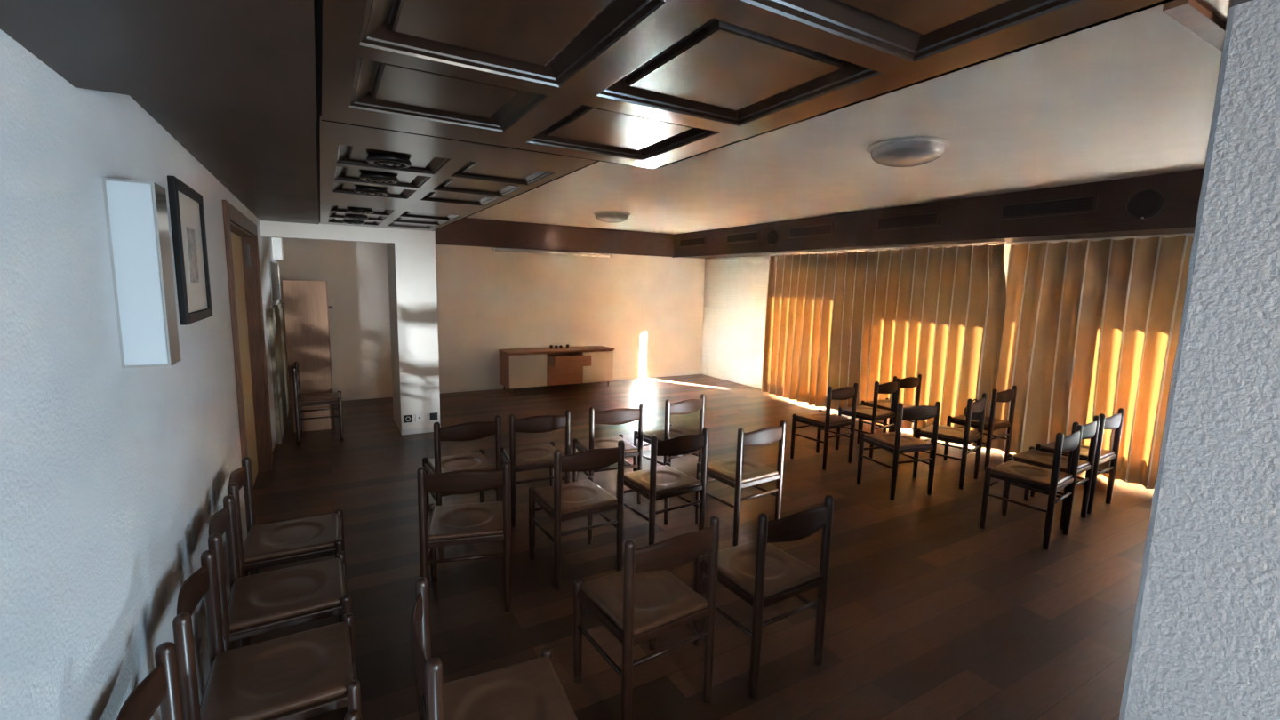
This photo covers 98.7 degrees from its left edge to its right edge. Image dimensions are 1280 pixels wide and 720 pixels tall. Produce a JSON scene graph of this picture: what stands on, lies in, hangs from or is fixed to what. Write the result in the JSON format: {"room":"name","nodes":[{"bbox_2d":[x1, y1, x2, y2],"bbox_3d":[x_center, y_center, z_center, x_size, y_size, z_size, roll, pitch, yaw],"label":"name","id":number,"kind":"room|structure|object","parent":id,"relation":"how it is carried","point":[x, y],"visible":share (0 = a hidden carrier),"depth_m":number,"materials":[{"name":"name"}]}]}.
{"room":"meeting hall","nodes":[
{"label":"meeting hall","id":0,"kind":"room"},
{"bbox_2d":[0,29,280,719],"bbox_3d":[-2.329,-0.036,2.723,0.375,2.675,10.800,-3,9,-30],"label":"wall","id":1,"kind":"structure","parent":0,"point":[114,478],"depth_m":1.26,"materials":[{"name":"paint"}]},
{"bbox_2d":[102,177,181,367],"bbox_3d":[-1.376,-0.234,1.525,0.103,0.496,0.123,-3,9,-30],"label":"wall light","id":2,"kind":"object","parent":1,"relation":"attached to","point":[136,211],"visible":1,"depth_m":1.48,"materials":[{"name":"white glass"}]},
{"bbox_2d":[0,0,316,121],"bbox_3d":[-0.233,-0.457,-0.209,0.592,0.094,3.690,-3,9,-30],"label":"ceiling","id":3,"kind":"structure","parent":1,"relation":"attached to","point":[251,56],"depth_m":1.04,"materials":[{"name":"brown wood"}]},
{"bbox_2d":[167,175,212,325],"bbox_3d":[-1.888,-0.446,2.317,0.024,0.555,0.570,-3,9,-30],"label":"framed picture","id":4,"kind":"object","parent":1,"relation":"attached to","point":[187,212],"visible":1,"depth_m":2.25,"materials":[{"name":"black paint"}]},
{"bbox_2d":[185,226,199,282],"bbox_3d":[-1.887,-0.441,2.318,0.002,0.225,0.170,-3,9,-30],"label":"print","id":5,"kind":"object","parent":4,"relation":"attached to","point":[190,232],"depth_m":2.30},
{"bbox_2d":[129,95,319,223],"bbox_3d":[-2.315,-1.067,3.361,0.592,0.034,4.657,-3,9,-30],"label":"trim","id":6,"kind":"structure","parent":1,"relation":"attached to","point":[268,164],"depth_m":2.40,"materials":[{"name":"brown wood"}]},
{"bbox_2d":[221,200,273,485],"bbox_3d":[-2.947,0.026,4.081,0.147,2.160,1.810,-3,9,-30],"label":"door","id":7,"kind":"structure","parent":1,"relation":"in","point":[242,248],"depth_m":4.64,"materials":[{"name":"brown wood"}]},
{"bbox_2d":[268,261,280,302],"bbox_3d":[-4.327,-0.931,6.515,0.018,0.460,1.325,-3,9,-30],"label":"wall mirror","id":8,"kind":"object","parent":1,"relation":"attached to","point":[274,268],"visible":1,"depth_m":6.38,"materials":[{"name":"grey mirror"}]},
{"bbox_2d":[272,442,277,460],"bbox_3d":[-3.537,0.905,5.309,0.012,0.060,0.600,-3,9,-30],"label":"baseboard","id":9,"kind":"structure","parent":1,"relation":"attached to","point":[276,444],"depth_m":5.35,"materials":[{"name":"brown wood"}]},
{"bbox_2d":[272,237,283,260],"bbox_3d":[-4.378,-1.458,6.626,0.090,0.490,0.300,-3,9,-30],"label":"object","id":10,"kind":"structure","parent":1,"relation":"attached to","point":[276,242],"depth_m":6.52,"materials":[{"name":"white paint"}]},
{"bbox_2d":[268,302,289,444],"bbox_3d":[-4.209,0.058,6.431,0.040,1.408,1.890,-3,9,-30],"label":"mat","id":11,"kind":"object","parent":1,"relation":"attached to","point":[279,372],"visible":0.99,"depth_m":6.07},
{"bbox_2d":[260,220,440,435],"bbox_3d":[-3.166,-0.516,6.123,1.599,2.675,0.812,-3,9,-30],"label":"wall","id":12,"kind":"structure","parent":0,"point":[412,267],"depth_m":6.07,"materials":[{"name":"beige paint"}]},
{"bbox_2d":[315,115,319,223],"bbox_3d":[-2.049,-1.089,3.510,0.020,0.018,4.660,-3,9,-30],"label":"trim","id":13,"kind":"structure","parent":12,"relation":"attached to","point":[317,123],"depth_m":2.49,"materials":[{"name":"black wood"}]},
{"bbox_2d":[342,219,364,224],"bbox_3d":[-2.741,-1.319,5.255,0.192,0.031,0.192,-3,9,-30],"label":"ceiling spotlight","id":14,"kind":"object","parent":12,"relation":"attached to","point":[348,221],"visible":0.99,"depth_m":5.19,"materials":[{"name":"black metal"}]},
{"bbox_2d":[344,214,368,219],"bbox_3d":[-2.487,-1.254,4.817,0.192,0.031,0.192,-3,9,-30],"label":"ceiling spotlight","id":15,"kind":"object","parent":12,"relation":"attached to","point":[348,216],"visible":1,"depth_m":4.76,"materials":[{"name":"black metal"}]},
{"bbox_2d":[346,207,373,214],"bbox_3d":[-2.232,-1.188,4.380,0.192,0.031,0.192,-3,9,-30],"label":"ceiling spotlight","id":16,"kind":"object","parent":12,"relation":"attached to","point":[355,210],"visible":1,"depth_m":4.32,"materials":[{"name":"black metal"}]},
{"bbox_2d":[353,186,388,195],"bbox_3d":[-1.663,-1.043,3.403,0.192,0.031,0.192,-3,9,-30],"label":"ceiling spotlight","id":17,"kind":"object","parent":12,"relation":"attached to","point":[364,190],"visible":1,"depth_m":3.35,"materials":[{"name":"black metal"}]},
{"bbox_2d":[359,172,398,183],"bbox_3d":[-1.409,-0.978,2.966,0.192,0.031,0.192,-3,9,-30],"label":"ceiling spotlight","id":18,"kind":"object","parent":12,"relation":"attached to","point":[369,177],"visible":1,"depth_m":2.92,"materials":[{"name":"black metal"}]},
{"bbox_2d":[366,153,411,167],"bbox_3d":[-1.155,-0.913,2.528,0.192,0.031,0.192,-3,9,-30],"label":"ceiling spotlight","id":19,"kind":"object","parent":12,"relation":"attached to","point":[384,160],"visible":1,"depth_m":2.48,"materials":[{"name":"black plastic"}]},
{"bbox_2d":[403,415,412,423],"bbox_3d":[-2.601,0.660,6.159,0.084,0.084,0.013,-3,9,-30],"label":"wall socket","id":20,"kind":"object","parent":12,"relation":"attached to","point":[407,418],"visible":1,"depth_m":6.16,"materials":[{"name":"black plastic"}]},
{"bbox_2d":[415,414,423,421],"bbox_3d":[-2.498,0.654,6.218,0.084,0.084,0.014,-3,9,-30],"label":"wall socket","id":21,"kind":"object","parent":12,"relation":"attached to","point":[418,417],"visible":1,"depth_m":6.21,"materials":[{"name":"white paint"}]},
{"bbox_2d":[430,412,437,420],"bbox_3d":[-2.364,0.647,6.295,0.084,0.084,0.014,-3,9,-30],"label":"wall socket","id":22,"kind":"object","parent":12,"relation":"attached to","point":[433,416],"visible":1,"depth_m":6.29,"materials":[{"name":"black plastic"}]},
{"bbox_2d":[320,115,599,231],"bbox_3d":[-1.575,-1.300,3.751,1.076,0.413,4.665,-3,9,-30],"label":"ceiling","id":23,"kind":"structure","parent":12,"relation":"attached to","point":[446,182],"depth_m":2.89,"materials":[{"name":"brown wood"}]},
{"bbox_2d":[278,238,704,396],"bbox_3d":[-1.889,-0.890,9.092,7.550,2.675,0.200,-3,9,-30],"label":"wall","id":24,"kind":"structure","parent":0,"point":[649,309],"depth_m":8.84,"materials":[{"name":"beige paint"}]},
{"bbox_2d":[297,250,326,280],"bbox_3d":[-4.440,-1.032,7.460,0.320,0.880,0.015,-3,9,-30],"label":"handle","id":25,"kind":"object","parent":24,"relation":"attached to","point":[302,254],"depth_m":7.39,"materials":[{"name":"beige paint"}]},
{"bbox_2d":[289,371,701,404],"bbox_3d":[-1.798,0.417,9.216,6.955,0.055,0.012,-3,9,-30],"label":"baseboard","id":26,"kind":"structure","parent":24,"relation":"attached to","point":[380,396],"depth_m":8.77,"materials":[{"name":"white paint"}]},
{"bbox_2d":[491,247,611,258],"bbox_3d":[-1.398,-1.733,9.030,2.060,0.122,0.062,-3,9,-30],"label":"projection screen","id":27,"kind":"object","parent":24,"relation":"attached to","point":[492,248],"visible":1,"depth_m":8.96,"materials":[{"name":"white paint"}]},
{"bbox_2d":[434,217,674,256],"bbox_3d":[-1.370,-2.017,9.075,4.600,0.414,0.060,-3,9,-30],"label":"trim","id":28,"kind":"structure","parent":24,"relation":"attached to","point":[466,231],"depth_m":9.01,"materials":[{"name":"brown wood"}]},
{"bbox_2d":[679,236,705,247],"bbox_3d":[0.924,-2.081,9.688,0.016,0.150,0.780,-3,9,-30],"label":"air vent","id":29,"kind":"object","parent":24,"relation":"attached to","point":[701,240],"visible":1,"depth_m":9.67,"materials":[{"name":"brown metal"}]},
{"bbox_2d":[725,230,759,243],"bbox_3d":[1.588,-1.911,8.548,0.016,0.150,0.780,-3,9,-30],"label":"air vent","id":30,"kind":"object","parent":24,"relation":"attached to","point":[750,236],"visible":1,"depth_m":8.53,"materials":[{"name":"brown metal"}]},
{"bbox_2d":[727,232,757,241],"bbox_3d":[1.589,-1.911,8.549,0.013,0.110,0.720,-3,9,-30],"label":"grille","id":31,"kind":"object","parent":30,"relation":"attached to","point":[742,236],"depth_m":8.53,"materials":[{"name":"black metal"}]},
{"bbox_2d":[767,229,778,246],"bbox_3d":[1.920,-1.774,7.969,0.022,0.232,0.230,-3,9,-30],"label":"loudspeaker","id":32,"kind":"object","parent":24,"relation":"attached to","point":[772,236],"visible":1,"depth_m":7.95,"materials":[{"name":"black plastic"}]},
{"bbox_2d":[768,231,776,244],"bbox_3d":[1.916,-1.775,7.967,0.010,0.196,0.196,-3,9,-30],"label":"grille","id":33,"kind":"object","parent":32,"relation":"attached to","point":[772,235],"depth_m":7.96,"materials":[{"name":"black"}]},
{"bbox_2d":[787,222,833,238],"bbox_3d":[2.276,-1.735,7.365,0.016,0.150,0.780,-3,9,-30],"label":"air vent","id":34,"kind":"object","parent":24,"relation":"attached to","point":[823,228],"visible":1,"depth_m":7.34,"materials":[{"name":"brown metal"}]},
{"bbox_2d":[874,210,940,230],"bbox_3d":[2.982,-1.555,6.152,0.016,0.150,0.780,-3,9,-30],"label":"air vent","id":35,"kind":"object","parent":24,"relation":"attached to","point":[927,219],"visible":1,"depth_m":6.12,"materials":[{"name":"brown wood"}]},
{"bbox_2d":[878,213,936,228],"bbox_3d":[2.983,-1.555,6.153,0.013,0.110,0.720,-3,9,-30],"label":"grille","id":36,"kind":"object","parent":35,"relation":"attached to","point":[913,220],"depth_m":6.13,"materials":[{"name":"black metal"}]},
{"bbox_2d":[672,168,1204,258],"bbox_3d":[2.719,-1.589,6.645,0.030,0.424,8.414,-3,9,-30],"label":"trim","id":37,"kind":"structure","parent":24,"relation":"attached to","point":[976,218],"depth_m":5.42,"materials":[{"name":"brown wood"}]},
{"bbox_2d":[998,193,1098,220],"bbox_3d":[3.668,-1.379,4.974,0.016,0.150,0.780,-3,9,-30],"label":"air vent","id":38,"kind":"object","parent":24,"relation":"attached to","point":[1082,204],"visible":1,"depth_m":4.94,"materials":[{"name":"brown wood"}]},
{"bbox_2d":[1126,189,1164,219],"bbox_3d":[4.015,-1.238,4.368,0.022,0.232,0.230,-3,9,-30],"label":"loudspeaker","id":39,"kind":"object","parent":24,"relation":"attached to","point":[1145,204],"visible":1,"depth_m":4.36,"materials":[{"name":"black plastic"}]},
{"bbox_2d":[232,374,1153,719],"bbox_3d":[0.732,1.158,4.681,7.310,0.080,10.800,-3,9,-30],"label":"floor","id":40,"kind":"structure","parent":0,"point":[932,613],"depth_m":3.32,"materials":[{"name":"brown wood"}]},
{"bbox_2d":[116,641,359,719],"bbox_3d":[-0.924,1.123,1.335,0.456,0.815,0.446,-3,9,-30],"label":"wooden chair","id":41,"kind":"object","parent":40,"relation":"on","point":[161,687],"visible":1,"depth_m":1.34,"materials":[{"name":"brown wood"}]},
{"bbox_2d":[172,549,361,719],"bbox_3d":[-1.183,1.054,1.801,0.456,0.815,0.446,-3,9,-30],"label":"wooden chair","id":42,"kind":"object","parent":40,"relation":"on","point":[308,674],"visible":1,"depth_m":1.75,"materials":[{"name":"brown wood"}]},
{"bbox_2d":[208,495,351,651],"bbox_3d":[-1.460,0.984,2.269,0.456,0.815,0.446,-3,9,-31],"label":"wooden chair","id":43,"kind":"object","parent":40,"relation":"on","point":[259,604],"visible":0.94,"depth_m":2.20,"materials":[{"name":"brown wood"}]},
{"bbox_2d":[227,456,344,645],"bbox_3d":[-1.743,0.912,2.749,0.456,0.815,0.446,-3,9,-28],"label":"wooden chair","id":44,"kind":"object","parent":40,"relation":"on","point":[272,544],"visible":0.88,"depth_m":2.68,"materials":[{"name":"brown wood"}]},
{"bbox_2d":[282,280,335,432],"bbox_3d":[-3.680,-0.035,6.153,0.457,1.690,0.034,-3,9,-30],"label":"door","id":45,"kind":"structure","parent":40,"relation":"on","point":[305,302],"depth_m":6.12,"materials":[{"name":"brown wood"}]},
{"bbox_2d":[290,361,343,444],"bbox_3d":[-3.483,0.440,5.938,0.456,0.815,0.446,-3,9,-29],"label":"wooden chair","id":46,"kind":"object","parent":40,"relation":"on","point":[300,400],"visible":1,"depth_m":5.83,"materials":[{"name":"brown wood"}]},
{"bbox_2d":[422,415,502,518],"bbox_3d":[-1.258,0.770,3.877,0.446,0.815,0.456,-4,9,-33],"label":"wooden chair","id":47,"kind":"object","parent":40,"relation":"on","point":[468,431],"visible":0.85,"depth_m":3.76,"materials":[{"name":"brown wood"}]},
{"bbox_2d":[416,461,511,612],"bbox_3d":[-0.935,0.899,2.980,0.446,0.815,0.456,-1,8,-15],"label":"wooden chair","id":48,"kind":"object","parent":40,"relation":"on","point":[484,522],"visible":1,"depth_m":2.81,"materials":[{"name":"brown wood"}]},
{"bbox_2d":[410,576,577,719],"bbox_3d":[-0.425,1.093,1.641,0.456,0.815,0.446,-2,9,-25],"label":"wooden chair","id":49,"kind":"object","parent":40,"relation":"on","point":[532,689],"visible":1,"depth_m":1.68,"materials":[{"name":"brown wood"}]},
{"bbox_2d":[501,409,570,526],"bbox_3d":[-0.796,0.747,4.124,0.446,0.815,0.456,-2,9,-25],"label":"wooden chair","id":50,"kind":"object","parent":40,"relation":"on","point":[536,457],"visible":0.81,"depth_m":3.93,"materials":[{"name":"brown wood"}]},
{"bbox_2d":[498,345,614,394],"bbox_3d":[-1.272,0.163,8.945,1.822,0.655,0.856,-3,9,-30],"label":"sideboard","id":51,"kind":"object","parent":40,"relation":"on","point":[519,368],"visible":1,"depth_m":8.75,"materials":[{"name":"brown wood"}]},
{"bbox_2d":[528,440,624,589],"bbox_3d":[-0.390,0.862,3.345,0.446,0.815,0.456,-4,9,-32],"label":"wooden chair","id":52,"kind":"object","parent":40,"relation":"on","point":[574,500],"visible":1,"depth_m":3.23,"materials":[{"name":"brown wood"}]},
{"bbox_2d":[572,403,643,503],"bbox_3d":[-0.260,0.722,4.402,0.446,0.815,0.456,-2,8,-24],"label":"wooden chair","id":53,"kind":"object","parent":40,"relation":"on","point":[618,416],"visible":0.73,"depth_m":4.26,"materials":[{"name":"brown wood"}]},
{"bbox_2d":[573,514,719,719],"bbox_3d":[0.018,1.014,2.293,0.446,0.815,0.456,-4,9,-34],"label":"wooden chair","id":54,"kind":"object","parent":40,"relation":"on","point":[640,603],"visible":1,"depth_m":2.19,"materials":[{"name":"brown wood"}]},
{"bbox_2d":[616,427,708,545],"bbox_3d":[0.144,0.830,3.669,0.446,0.815,0.456,-4,9,-33],"label":"wooden chair","id":55,"kind":"object","parent":40,"relation":"on","point":[655,483],"visible":0.9,"depth_m":3.54,"materials":[{"name":"brown wood"}]},
{"bbox_2d":[632,393,704,471],"bbox_3d":[0.253,0.684,4.763,0.446,0.815,0.456,-5,10,-39],"label":"wooden chair","id":56,"kind":"object","parent":40,"relation":"on","point":[688,406],"visible":0.72,"depth_m":4.67,"materials":[{"name":"brown wood"}]},
{"bbox_2d":[695,420,785,546],"bbox_3d":[0.712,0.810,3.909,0.446,0.815,0.456,-4,9,-34],"label":"wooden chair","id":57,"kind":"object","parent":40,"relation":"on","point":[738,472],"visible":0.92,"depth_m":3.77,"materials":[{"name":"brown wood"}]},
{"bbox_2d":[692,494,833,698],"bbox_3d":[0.564,0.992,2.549,0.446,0.815,0.456,-4,9,-32],"label":"wooden chair","id":58,"kind":"object","parent":40,"relation":"on","point":[757,572],"visible":0.93,"depth_m":2.42,"materials":[{"name":"brown wood"}]},
{"bbox_2d":[790,383,857,470],"bbox_3d":[1.852,0.618,5.517,0.446,0.815,0.456,-4,9,-34],"label":"wooden chair","id":59,"kind":"object","parent":40,"relation":"on","point":[825,421],"visible":1,"depth_m":5.42,"materials":[{"name":"brown wood"}]},
{"bbox_2d":[835,377,900,458],"bbox_3d":[2.443,0.582,5.878,0.446,0.815,0.456,-4,10,-36],"label":"wooden chair","id":60,"kind":"object","parent":40,"relation":"on","point":[873,414],"visible":0.91,"depth_m":5.77,"materials":[{"name":"brown wood"}]},
{"bbox_2d":[861,374,921,437],"bbox_3d":[2.844,0.542,6.241,0.446,0.815,0.456,-3,9,-27],"label":"wooden chair","id":61,"kind":"object","parent":40,"relation":"on","point":[909,382],"visible":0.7,"depth_m":6.11,"materials":[{"name":"brown wood"}]},
{"bbox_2d":[856,400,941,500],"bbox_3d":[2.238,0.729,4.764,0.446,0.815,0.456,-2,8,-20],"label":"wooden chair","id":62,"kind":"object","parent":40,"relation":"on","point":[898,443],"visible":1,"depth_m":4.61,"materials":[{"name":"brown wood"}]},
{"bbox_2d":[912,392,986,489],"bbox_3d":[2.870,0.701,5.079,0.446,0.815,0.456,-6,11,-43],"label":"wooden chair","id":63,"kind":"object","parent":40,"relation":"on","point":[965,436],"visible":0.91,"depth_m":4.99,"materials":[{"name":"brown wood"}]},
{"bbox_2d":[944,385,1016,471],"bbox_3d":[3.463,0.645,5.584,0.446,0.815,0.456,-4,9,-33],"label":"wooden chair","id":64,"kind":"object","parent":40,"relation":"on","point":[991,424],"visible":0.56,"depth_m":5.44,"materials":[{"name":"brown wood"}]},
{"bbox_2d":[963,399,979,419],"bbox_3d":[3.344,0.495,5.508,0.254,0.216,0.152,-3,9,-30],"label":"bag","id":65,"kind":"object","parent":64,"relation":"on","point":[974,415],"visible":0.41,"depth_m":5.44,"materials":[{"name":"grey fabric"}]},
{"bbox_2d":[979,424,1083,550],"bbox_3d":[2.829,0.851,3.967,0.446,0.815,0.456,-5,10,-37],"label":"wooden chair","id":66,"kind":"object","parent":40,"relation":"on","point":[1043,480],"visible":1,"depth_m":3.90,"materials":[{"name":"brown wood"}]},
{"bbox_2d":[1000,415,1100,529],"bbox_3d":[3.208,0.816,4.288,0.446,0.815,0.456,-4,9,-34],"label":"wooden chair","id":67,"kind":"object","parent":40,"relation":"on","point":[1034,457],"visible":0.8,"depth_m":4.22,"materials":[{"name":"brown wood"}]},
{"bbox_2d":[1030,408,1124,513],"bbox_3d":[3.659,0.784,4.593,0.446,0.815,0.456,-4,9,-33],"label":"wooden chair","id":68,"kind":"object","parent":40,"relation":"on","point":[1115,421],"visible":0.64,"depth_m":4.46,"materials":[{"name":"brown wood"}]},
{"bbox_2d":[465,4,1222,233],"bbox_3d":[0.919,-1.588,4.381,7.300,0.100,10.800,-3,9,-30],"label":"ceiling","id":69,"kind":"structure","parent":0,"point":[1132,95],"depth_m":3.61,"materials":[{"name":"paint"}]},
{"bbox_2d":[592,210,630,223],"bbox_3d":[-0.383,-1.919,7.424,0.504,0.120,0.504,-3,9,-30],"label":"ceiling lamp","id":70,"kind":"object","parent":69,"relation":"attached to","point":[605,216],"visible":1,"depth_m":7.26,"materials":[{"name":"white glass"}]},
{"bbox_2d":[866,136,951,167],"bbox_3d":[1.776,-1.359,3.654,0.504,0.120,0.504,-3,9,-30],"label":"ceiling lamp","id":71,"kind":"object","parent":69,"relation":"attached to","point":[917,150],"visible":1,"depth_m":3.51,"materials":[{"name":"white paint"}]},
{"bbox_2d":[717,234,1193,279],"bbox_3d":[3.378,-0.513,7.189,0.050,2.675,8.414,-3,9,-30],"label":"wall","id":72,"kind":"structure","parent":0,"point":[1007,246],"depth_m":5.99,"materials":[{"name":"beige paint"}]},
{"bbox_2d":[701,255,782,389],"bbox_3d":[1.758,-0.709,9.926,0.017,2.255,2.045,-3,9,-30],"label":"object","id":73,"kind":"structure","parent":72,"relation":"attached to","point":[735,289],"depth_m":9.96,"materials":[{"name":"white paint"}]},
{"bbox_2d":[760,241,1006,447],"bbox_3d":[2.921,-0.350,7.335,0.140,2.223,3.600,-3,9,-30],"label":"curtain","id":74,"kind":"object","parent":72,"relation":"hanging from","point":[836,320],"visible":0.89,"depth_m":6.96,"materials":[{"name":"fabric"}]},
{"bbox_2d":[991,232,1193,488],"bbox_3d":[4.250,-0.038,5.253,0.128,2.223,1.536,-3,9,-30],"label":"curtain","id":75,"kind":"object","parent":72,"relation":"hanging from","point":[1092,328],"visible":0.82,"depth_m":5.19,"materials":[{"name":"fabric"}]},
{"bbox_2d":[1119,0,1279,719],"bbox_3d":[1.065,0.290,0.888,0.300,2.675,0.287,-3,9,-30],"label":"wall","id":76,"kind":"structure","parent":0,"point":[1205,645],"depth_m":0.84,"materials":[{"name":"paint"}]},
{"bbox_2d":[313,0,322,116],"bbox_3d":[-0.402,-0.561,0.691,0.020,0.018,1.930,-3,9,-30],"label":"trim","id":77,"kind":"structure","parent":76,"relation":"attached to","point":[317,4],"depth_m":1.08,"materials":[{"name":"black wood"}]},
{"bbox_2d":[321,0,1174,169],"bbox_3d":[0.074,-0.825,0.930,1.084,0.522,1.932,-3,9,-30],"label":"ceiling","id":78,"kind":"structure","parent":76,"relation":"attached to","point":[654,84],"depth_m":1.09,"materials":[{"name":"brown wood"}]},
{"bbox_3d":[3.447,0.158,2.255,5.200,2.675,0.286,-3,9,-30],"label":"wall","id":79,"kind":"structure","parent":0,"visible":0},
{"bbox_2d":[1162,0,1226,51],"bbox_3d":[3.129,-0.911,2.112,5.392,0.532,0.028,-3,9,-30],"label":"trim","id":80,"kind":"structure","parent":79,"relation":"attached to","point":[1191,14],"depth_m":0.84,"materials":[{"name":"brown wood"}]},
{"bbox_2d":[1195,0,1252,23],"bbox_3d":[3.245,-0.886,1.911,5.392,0.522,0.465,-3,9,-30],"label":"trim","id":81,"kind":"structure","parent":79,"relation":"attached to","point":[1220,8],"depth_m":0.82,"materials":[{"name":"brown wood"}]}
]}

